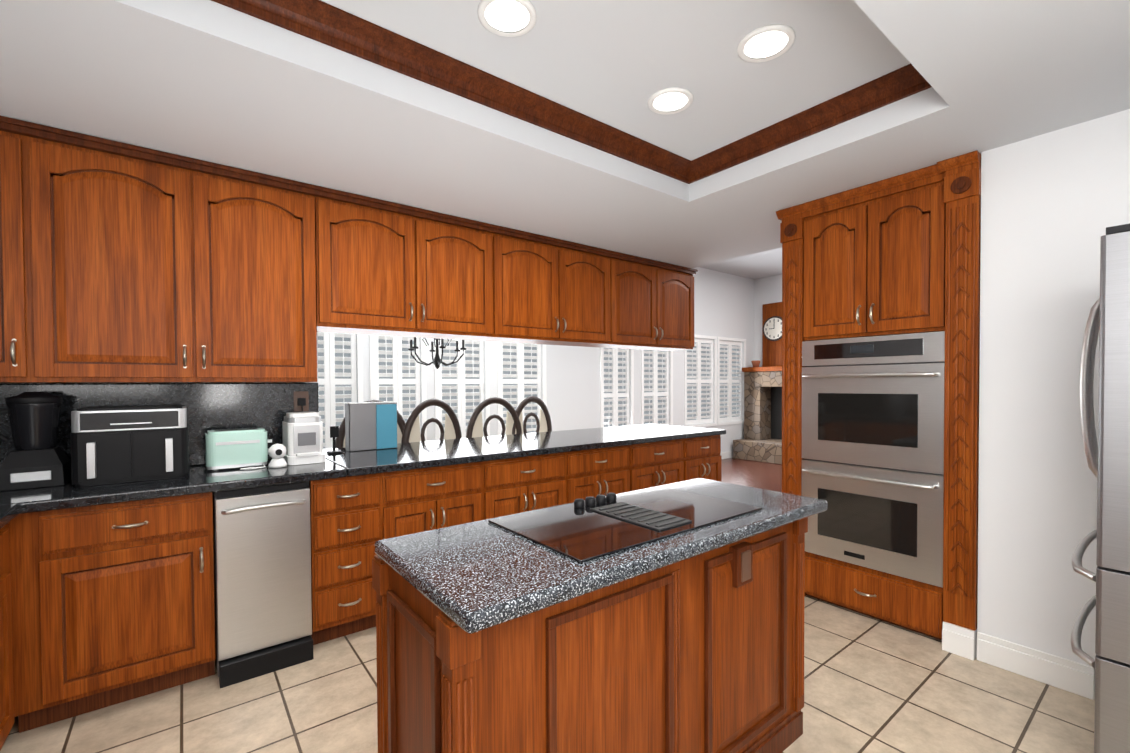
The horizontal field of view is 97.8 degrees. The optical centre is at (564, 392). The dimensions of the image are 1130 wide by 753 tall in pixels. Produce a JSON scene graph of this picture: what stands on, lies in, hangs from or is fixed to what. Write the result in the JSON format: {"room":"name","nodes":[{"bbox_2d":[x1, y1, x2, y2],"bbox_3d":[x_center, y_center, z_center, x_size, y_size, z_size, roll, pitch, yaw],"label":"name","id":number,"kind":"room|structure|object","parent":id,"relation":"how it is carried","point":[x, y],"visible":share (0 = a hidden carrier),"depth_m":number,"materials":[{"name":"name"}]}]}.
{"room":"kitchen","nodes":[
{"label":"kitchen","id":0,"kind":"room"},
{"bbox_2d":[166,332,317,382],"bbox_3d":[-1.020,0.071,3.513,5.200,2.440,0.120,-1,1,-38],"label":"wall","id":1,"kind":"structure","parent":0,"point":[260,382],"depth_m":2.88,"materials":[{"name":"white paint"}]},
{"bbox_2d":[0,116,59,382],"bbox_3d":[-2.558,-0.566,2.010,0.698,1.052,0.349,-1,1,-38],"label":"upper cabinet","id":2,"kind":"object","parent":1,"relation":"attached to","point":[27,190],"depth_m":2.05,"materials":[{"name":"brown wood"}]},
{"bbox_2d":[52,128,335,382],"bbox_3d":[-1.906,-0.579,2.516,1.234,1.052,0.349,-1,1,-38],"label":"upper cabinet","id":3,"kind":"object","parent":1,"relation":"attached to","point":[120,262],"depth_m":2.36,"materials":[{"name":"brown wood"}]},
{"bbox_2d":[332,192,503,340],"bbox_3d":[-1.009,-0.750,3.210,1.173,0.742,0.349,-1,1,-38],"label":"upper cabinet","id":4,"kind":"object","parent":1,"relation":"attached to","point":[401,271],"depth_m":3.06,"materials":[{"name":"brown wood"}]},
{"bbox_2d":[488,228,619,347],"bbox_3d":[-0.163,-0.766,3.867,1.236,0.742,0.349,-1,1,-38],"label":"upper cabinet","id":5,"kind":"object","parent":1,"relation":"attached to","point":[557,292],"depth_m":3.75,"materials":[{"name":"brown wood"}]},
{"bbox_2d":[618,253,695,350],"bbox_3d":[0.682,-0.782,4.523,1.166,0.742,0.349,-1,1,-38],"label":"upper cabinet","id":6,"kind":"object","parent":1,"relation":"attached to","point":[657,299],"depth_m":4.41,"materials":[{"name":"brown wood"}]},
{"bbox_2d":[0,595,1094,752],"bbox_3d":[-0.284,1.331,2.669,5.290,0.060,6.420,-1,1,-38],"label":"floor","id":7,"kind":"structure","parent":0,"point":[873,685],"depth_m":2.04,"materials":[{"name":"beige tile"}]},
{"bbox_2d":[0,517,19,749],"bbox_3d":[-2.083,0.898,1.376,0.628,0.870,0.550,-1,1,-38],"label":"base cabinet","id":8,"kind":"object","parent":7,"relation":"on","point":[9,581],"depth_m":1.76,"materials":[{"name":"brown wood"}]},
{"bbox_2d":[0,383,31,528],"bbox_3d":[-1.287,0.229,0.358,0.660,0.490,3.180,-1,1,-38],"label":"countertop","id":9,"kind":"structure","parent":8,"relation":"on","point":[13,503],"depth_m":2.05,"materials":[{"name":"stone"}]},
{"bbox_2d":[20,492,214,731],"bbox_3d":[-2.015,0.882,2.272,0.621,0.870,0.628,-1,1,-38],"label":"base cabinet","id":10,"kind":"object","parent":7,"relation":"on","point":[104,605],"depth_m":2.02,"materials":[{"name":"brown wood"}]},
{"bbox_2d":[28,383,725,511],"bbox_3d":[-0.807,0.175,3.369,5.113,0.490,0.950,-1,1,-38],"label":"countertop","id":11,"kind":"structure","parent":10,"relation":"on","point":[267,407],"depth_m":2.69,"materials":[{"name":"stone"}]},
{"bbox_2d":[0,391,70,490],"bbox_3d":[-2.338,0.201,2.148,0.240,0.410,0.201,-1,1,-38],"label":"blender","id":12,"kind":"object","parent":11,"relation":"on","point":[37,457],"visible":1,"depth_m":2.10,"materials":[{"name":"black plastic"}]},
{"bbox_2d":[70,404,188,486],"bbox_3d":[-2.036,0.234,2.331,0.400,0.335,0.405,-1,1,-38],"label":"air fryer","id":13,"kind":"object","parent":11,"relation":"on","point":[120,444],"visible":1,"depth_m":2.20,"materials":[{"name":"black plastic"}]},
{"bbox_2d":[205,428,271,470],"bbox_3d":[-1.709,0.295,2.592,0.295,0.200,0.233,-1,1,-38],"label":"toaster","id":14,"kind":"object","parent":11,"relation":"on","point":[235,448],"visible":1,"depth_m":2.54,"materials":[{"name":"green metal"}]},
{"bbox_2d":[268,444,286,467],"bbox_3d":[-1.521,0.332,2.608,0.088,0.124,0.087,-1,1,-38],"label":"security camera","id":15,"kind":"object","parent":11,"relation":"on","point":[277,453],"visible":1,"depth_m":2.58,"materials":[{"name":"white plastic"}]},
{"bbox_2d":[294,391,308,411],"bbox_3d":[-1.578,0.053,2.940,0.075,0.119,0.056,-1,1,-38],"label":"outlet","id":16,"kind":"object","parent":11,"relation":"attached to","point":[301,400],"visible":0.71,"depth_m":2.92,"materials":[{"name":"brown plastic"}]},
{"bbox_2d":[282,412,325,464],"bbox_3d":[-1.487,0.253,2.798,0.190,0.275,0.280,-1,1,-38],"label":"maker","id":17,"kind":"object","parent":11,"relation":"on","point":[302,437],"visible":0.94,"depth_m":2.71,"materials":[{"name":"white plastic"}]},
{"bbox_2d":[327,426,341,453],"bbox_3d":[-1.466,0.300,3.131,0.080,0.170,0.080,-1,1,-38],"label":"phone stand","id":18,"kind":"object","parent":11,"relation":"on","point":[334,431],"visible":1,"depth_m":3.12,"materials":[{"name":"black plastic"}]},
{"bbox_2d":[345,402,396,451],"bbox_3d":[-1.300,0.223,3.315,0.310,0.315,0.112,-1,1,-38],"label":"file holder","id":19,"kind":"object","parent":11,"relation":"on","point":[370,425],"visible":1,"depth_m":3.27,"materials":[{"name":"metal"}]},
{"bbox_2d":[212,481,313,687],"bbox_3d":[-1.578,0.876,2.543,0.385,0.868,0.645,-1,1,-38],"label":"dishwasher","id":20,"kind":"object","parent":7,"relation":"on","point":[262,576],"visible":0.92,"depth_m":2.31,"materials":[{"name":"grey metal"}]},
{"bbox_2d":[309,471,399,644],"bbox_3d":[-1.290,0.869,2.835,0.411,0.870,0.628,-1,1,-38],"label":"base cabinet","id":21,"kind":"object","parent":7,"relation":"on","point":[348,515],"depth_m":2.57,"materials":[{"name":"brown wood"}]},
{"bbox_2d":[336,400,405,447],"bbox_3d":[-1.621,0.669,4.103,0.612,1.230,0.599,-1,1,-38],"label":"dining chair","id":22,"kind":"object","parent":7,"relation":"on","point":[340,439],"visible":0.1,"depth_m":3.88,"materials":[{"name":"black wood"}]},
{"bbox_2d":[401,399,461,442],"bbox_3d":[-1.247,0.663,4.318,0.574,1.230,0.561,-1,1,-38],"label":"dining chair","id":23,"kind":"object","parent":7,"relation":"on","point":[411,431],"visible":0.35,"depth_m":4.10,"materials":[{"name":"black wood"}]},
{"bbox_2d":[400,460,495,535],"bbox_3d":[-0.909,0.862,3.131,0.689,0.870,0.628,-1,1,-38],"label":"base cabinet","id":24,"kind":"object","parent":7,"relation":"on","point":[431,498],"depth_m":2.90,"materials":[{"name":"brown wood"}]},
{"bbox_2d":[466,397,521,437],"bbox_3d":[-0.784,0.654,4.753,0.566,1.230,0.547,-1,1,-38],"label":"dining chair","id":25,"kind":"object","parent":7,"relation":"on","point":[475,428],"visible":0.38,"depth_m":4.53,"materials":[{"name":"black wood"}]},
{"bbox_2d":[512,396,551,433],"bbox_3d":[-0.472,0.647,5.046,0.588,1.230,0.574,-1,1,-38],"label":"dining chair","id":26,"kind":"object","parent":7,"relation":"on","point":[543,423],"visible":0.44,"depth_m":4.92,"materials":[{"name":"black wood"}]},
{"bbox_2d":[496,451,579,516],"bbox_3d":[-0.433,0.853,3.501,0.796,0.870,0.628,-1,1,-38],"label":"base cabinet","id":27,"kind":"object","parent":7,"relation":"on","point":[523,484],"depth_m":3.29,"materials":[{"name":"brown wood"}]},
{"bbox_2d":[372,545,727,752],"bbox_3d":[-0.029,0.884,1.451,0.878,0.872,0.513,-1,1,-38],"label":"base cabinet","id":28,"kind":"object","parent":7,"relation":"on","point":[702,653],"depth_m":1.26,"materials":[{"name":"brown wood"}]},
{"bbox_2d":[375,478,827,633],"bbox_3d":[0.218,0.422,1.589,1.455,0.040,0.575,-1,1,-38],"label":"countertop","id":29,"kind":"structure","parent":28,"relation":"on","point":[473,577],"depth_m":1.22,"materials":[{"name":"stone"}]},
{"bbox_2d":[488,486,761,562],"bbox_3d":[0.214,0.385,1.604,0.800,0.033,0.455,-1,1,-38],"label":"cooktop","id":30,"kind":"object","parent":29,"relation":"in","point":[589,528],"visible":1,"depth_m":1.52,"materials":[{"name":"black glass"}]},
{"bbox_2d":[580,444,639,499],"bbox_3d":[0.072,0.843,3.892,0.774,0.870,0.628,-1,1,-38],"label":"base cabinet","id":31,"kind":"object","parent":7,"relation":"on","point":[616,470],"depth_m":3.70,"materials":[{"name":"brown wood"}]},
{"bbox_2d":[640,438,691,488],"bbox_3d":[0.582,0.834,4.288,0.798,0.870,0.628,-1,1,-38],"label":"base cabinet","id":32,"kind":"object","parent":7,"relation":"on","point":[662,462],"depth_m":4.09,"materials":[{"name":"brown wood"}]},
{"bbox_2d":[692,435,720,481],"bbox_3d":[1.025,0.826,4.632,0.620,0.870,0.628,-1,1,-38],"label":"base cabinet","id":33,"kind":"object","parent":7,"relation":"on","point":[706,457],"depth_m":4.43,"materials":[{"name":"brown wood"}]},
{"bbox_2d":[728,517,807,752],"bbox_3d":[0.531,0.874,1.886,0.605,0.872,0.513,-1,1,-38],"label":"panel","id":34,"kind":"object","parent":7,"relation":"on","point":[766,570],"depth_m":1.72,"materials":[{"name":"brown wood"}]},
{"bbox_2d":[776,151,980,660],"bbox_3d":[1.924,0.065,2.960,0.713,2.437,1.016,-1,1,-38],"label":"tall cabinet","id":35,"kind":"object","parent":7,"relation":"on","point":[897,255],"visible":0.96,"depth_m":2.61,"materials":[{"name":"brown wood"}]},
{"bbox_2d":[802,331,944,587],"bbox_3d":[1.907,0.332,2.936,0.698,1.295,0.720,-1,1,-38],"label":"double wall oven","id":36,"kind":"object","parent":35,"relation":"in","point":[873,440],"visible":0.9,"depth_m":2.71,"materials":[{"name":"metal"}]},
{"bbox_2d":[1070,223,1129,752],"bbox_3d":[2.134,0.416,1.404,0.905,1.785,0.934,-1,1,-38],"label":"refrigerator","id":37,"kind":"object","parent":7,"relation":"on","point":[1108,455],"visible":1,"depth_m":1.41,"materials":[{"name":"grey metal"}]},
{"bbox_2d":[356,267,753,451],"bbox_3d":[-0.282,-0.412,6.409,9.930,3.300,0.120,-1,1,-38],"label":"wall","id":38,"kind":"structure","parent":0,"point":[723,304],"depth_m":7.32,"materials":[{"name":"white paint"}]},
{"bbox_2d":[318,332,362,448],"bbox_3d":[-2.292,-0.106,4.805,0.600,1.555,0.075,-1,1,-38],"label":"window shutters","id":39,"kind":"object","parent":38,"relation":"attached to","point":[329,381],"visible":0.4,"depth_m":4.84,"materials":[{"name":"white wood"}]},
{"bbox_2d":[369,335,426,440],"bbox_3d":[-1.766,-0.116,5.213,0.590,1.555,0.075,-1,1,-38],"label":"window shutters","id":40,"kind":"object","parent":38,"relation":"attached to","point":[396,381],"visible":0.48,"depth_m":5.22,"materials":[{"name":"white wood"}]},
{"bbox_2d":[434,339,489,439],"bbox_3d":[-1.186,-0.127,5.663,0.680,1.555,0.075,-1,1,-38],"label":"window shutters","id":41,"kind":"object","parent":38,"relation":"attached to","point":[461,401],"visible":0.65,"depth_m":5.68,"materials":[{"name":"white wood"}]},
{"bbox_2d":[497,342,546,434],"bbox_3d":[-0.546,-0.139,6.160,0.720,1.555,0.075,-1,1,-38],"label":"window shutters","id":42,"kind":"object","parent":38,"relation":"attached to","point":[520,381],"visible":0.6,"depth_m":6.16,"materials":[{"name":"white wood"}]},
{"bbox_2d":[600,348,633,427],"bbox_3d":[0.743,0.039,7.163,0.660,1.960,0.075,-1,1,-38],"label":"window shutters","id":43,"kind":"object","parent":38,"relation":"attached to","point":[614,384],"visible":0.44,"depth_m":7.17,"materials":[{"name":"white wood"}]},
{"bbox_2d":[641,350,672,424],"bbox_3d":[1.422,0.026,7.690,0.720,1.960,0.075,-1,1,-38],"label":"window shutters","id":44,"kind":"object","parent":38,"relation":"attached to","point":[655,389],"visible":0.56,"depth_m":7.71,"materials":[{"name":"white wood"}]},
{"bbox_2d":[684,334,716,426],"bbox_3d":[2.286,-0.192,8.358,0.870,1.555,0.075,-1,1,-38],"label":"window shutters","id":45,"kind":"object","parent":38,"relation":"attached to","point":[698,381],"visible":0.9,"depth_m":8.37,"materials":[{"name":"white wood"}]},
{"bbox_2d":[720,451,732,458],"bbox_3d":[1.652,1.143,7.844,4.820,0.120,0.014,-1,1,-38],"label":"baseboard","id":46,"kind":"structure","parent":38,"relation":"attached to","point":[726,455],"depth_m":8.79,"materials":[{"name":"white paint"}]},
{"bbox_2d":[717,337,745,425],"bbox_3d":[2.997,-0.205,8.910,0.870,1.555,0.075,-1,1,-38],"label":"window shutters","id":47,"kind":"object","parent":38,"relation":"attached to","point":[729,380],"visible":0.96,"depth_m":8.91,"materials":[{"name":"white wood"}]},
{"bbox_2d":[0,0,1129,267],"bbox_3d":[-0.286,-1.233,2.446,5.090,0.195,6.120,-1,1,-38],"label":"ceiling","id":48,"kind":"structure","parent":0,"point":[208,80],"depth_m":2.02,"materials":[{"name":"white paint"}]},
{"bbox_2d":[408,337,465,368],"bbox_3d":[-1.198,-0.692,4.606,0.538,0.950,0.548,-1,1,-38],"label":"chandelier","id":49,"kind":"object","parent":48,"relation":"hanging from","point":[437,361],"visible":0.69,"depth_m":4.60,"materials":[{"name":"black metal"}]},
{"bbox_2d":[321,0,909,160],"bbox_3d":[-0.024,-1.357,1.559,3.040,0.080,1.380,-1,1,-38],"label":"ceiling","id":50,"kind":"structure","parent":0,"point":[617,64],"depth_m":1.94,"materials":[{"name":"white paint"}]},
{"bbox_2d":[211,0,697,183],"bbox_3d":[-0.391,-1.278,2.034,2.940,0.090,0.080,-1,1,-38],"label":"crown molding","id":51,"kind":"structure","parent":50,"relation":"attached to","point":[320,21],"depth_m":1.98,"materials":[{"name":"brown wood"}]},
{"bbox_2d":[478,0,535,36],"bbox_3d":[-0.201,-1.313,1.719,0.204,0.012,0.204,-1,1,-38],"label":"recessed light","id":52,"kind":"object","parent":50,"relation":"in","point":[510,17],"visible":1,"depth_m":1.72,"materials":[{"name":"white paint"}]},
{"bbox_2d":[648,87,692,114],"bbox_3d":[0.480,-1.325,2.248,0.204,0.012,0.204,-1,1,-38],"label":"recessed light","id":53,"kind":"object","parent":50,"relation":"in","point":[674,100],"visible":1,"depth_m":2.24,"materials":[{"name":"white paint"}]},
{"bbox_2d":[737,24,794,62],"bbox_3d":[0.763,-1.321,1.873,0.204,0.012,0.204,-1,1,-38],"label":"recessed light","id":54,"kind":"object","parent":50,"relation":"in","point":[767,42],"visible":0.98,"depth_m":1.86,"materials":[{"name":"white paint"}]},
{"bbox_2d":[691,71,917,179],"bbox_3d":[1.103,-1.293,2.441,0.080,0.090,1.110,-1,1,-38],"label":"crown molding","id":55,"kind":"structure","parent":50,"relation":"attached to","point":[889,88],"depth_m":2.36,"materials":[{"name":"brown wood"}]},
{"bbox_2d":[895,63,931,91],"bbox_3d":[0.345,-1.266,1.087,2.940,0.090,0.080,-1,1,-38],"label":"crown molding","id":56,"kind":"structure","parent":50,"relation":"attached to","point":[909,73],"depth_m":2.02,"materials":[{"name":"brown wood"}]},
{"bbox_2d":[699,247,781,279],"bbox_3d":[1.634,-1.703,4.006,9.810,0.860,6.240,-1,1,-38],"label":"ceiling","id":57,"kind":"structure","parent":0,"point":[763,264],"depth_m":8.19,"materials":[{"name":"white paint"}]},
{"bbox_2d":[721,458,781,491],"bbox_3d":[3.650,1.258,5.722,4.670,0.060,6.420,-1,1,-38],"label":"floor","id":58,"kind":"structure","parent":0,"point":[760,475],"depth_m":7.32,"materials":[{"name":"brown wood"}]},
{"bbox_2d":[733,302,781,464],"bbox_3d":[3.702,-0.220,8.529,0.798,2.800,1.340,-1,1,-38],"label":"stone fireplace","id":59,"kind":"object","parent":58,"relation":"on","point":[761,441],"visible":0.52,"depth_m":8.85,"materials":[{"name":"beige stone"}]},
{"bbox_2d":[751,360,759,366],"bbox_3d":[3.500,-0.521,9.028,0.160,0.125,0.156,-1,1,-38],"label":"pot","id":60,"kind":"object","parent":59,"relation":"on","point":[755,363],"visible":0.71,"depth_m":8.97,"materials":[{"name":"brown ceramic"}]},
{"bbox_2d":[763,316,781,340],"bbox_3d":[3.792,-1.158,8.917,0.033,0.450,0.450,-1,1,-38],"label":"wall clock","id":61,"kind":"object","parent":59,"relation":"attached to","point":[772,328],"visible":0.73,"depth_m":8.92,"materials":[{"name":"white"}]},
{"bbox_2d":[754,274,781,366],"bbox_3d":[5.505,-0.454,6.952,0.120,3.300,6.120,-1,1,-38],"label":"wall","id":62,"kind":"structure","parent":0,"point":[767,290],"depth_m":9.20,"materials":[{"name":"white paint"}]},
{"bbox_2d":[977,109,1129,698],"bbox_3d":[2.461,0.069,2.442,0.825,2.440,2.720,-1,1,-38],"label":"wall","id":63,"kind":"structure","parent":0,"point":[1055,204],"depth_m":2.20,"materials":[{"name":"white paint"}]},
{"bbox_2d":[977,632,1094,699],"bbox_3d":[2.113,1.228,2.231,0.015,0.135,0.389,-1,1,-38],"label":"baseboard","id":64,"kind":"structure","parent":63,"relation":"attached to","point":[1059,672],"depth_m":2.21,"materials":[{"name":"white paint"}]},
{"label":"outside","id":65,"kind":"structure","parent":0,"visible":0},
{"bbox_2d":[318,336,737,448],"bbox_3d":[0.091,0.050,7.015,8.370,2.450,0.010,-1,1,-38],"label":"sky","id":66,"kind":"structure","parent":65,"point":[455,372],"depth_m":6.36,"materials":[{"name":"grey"}]}
]}

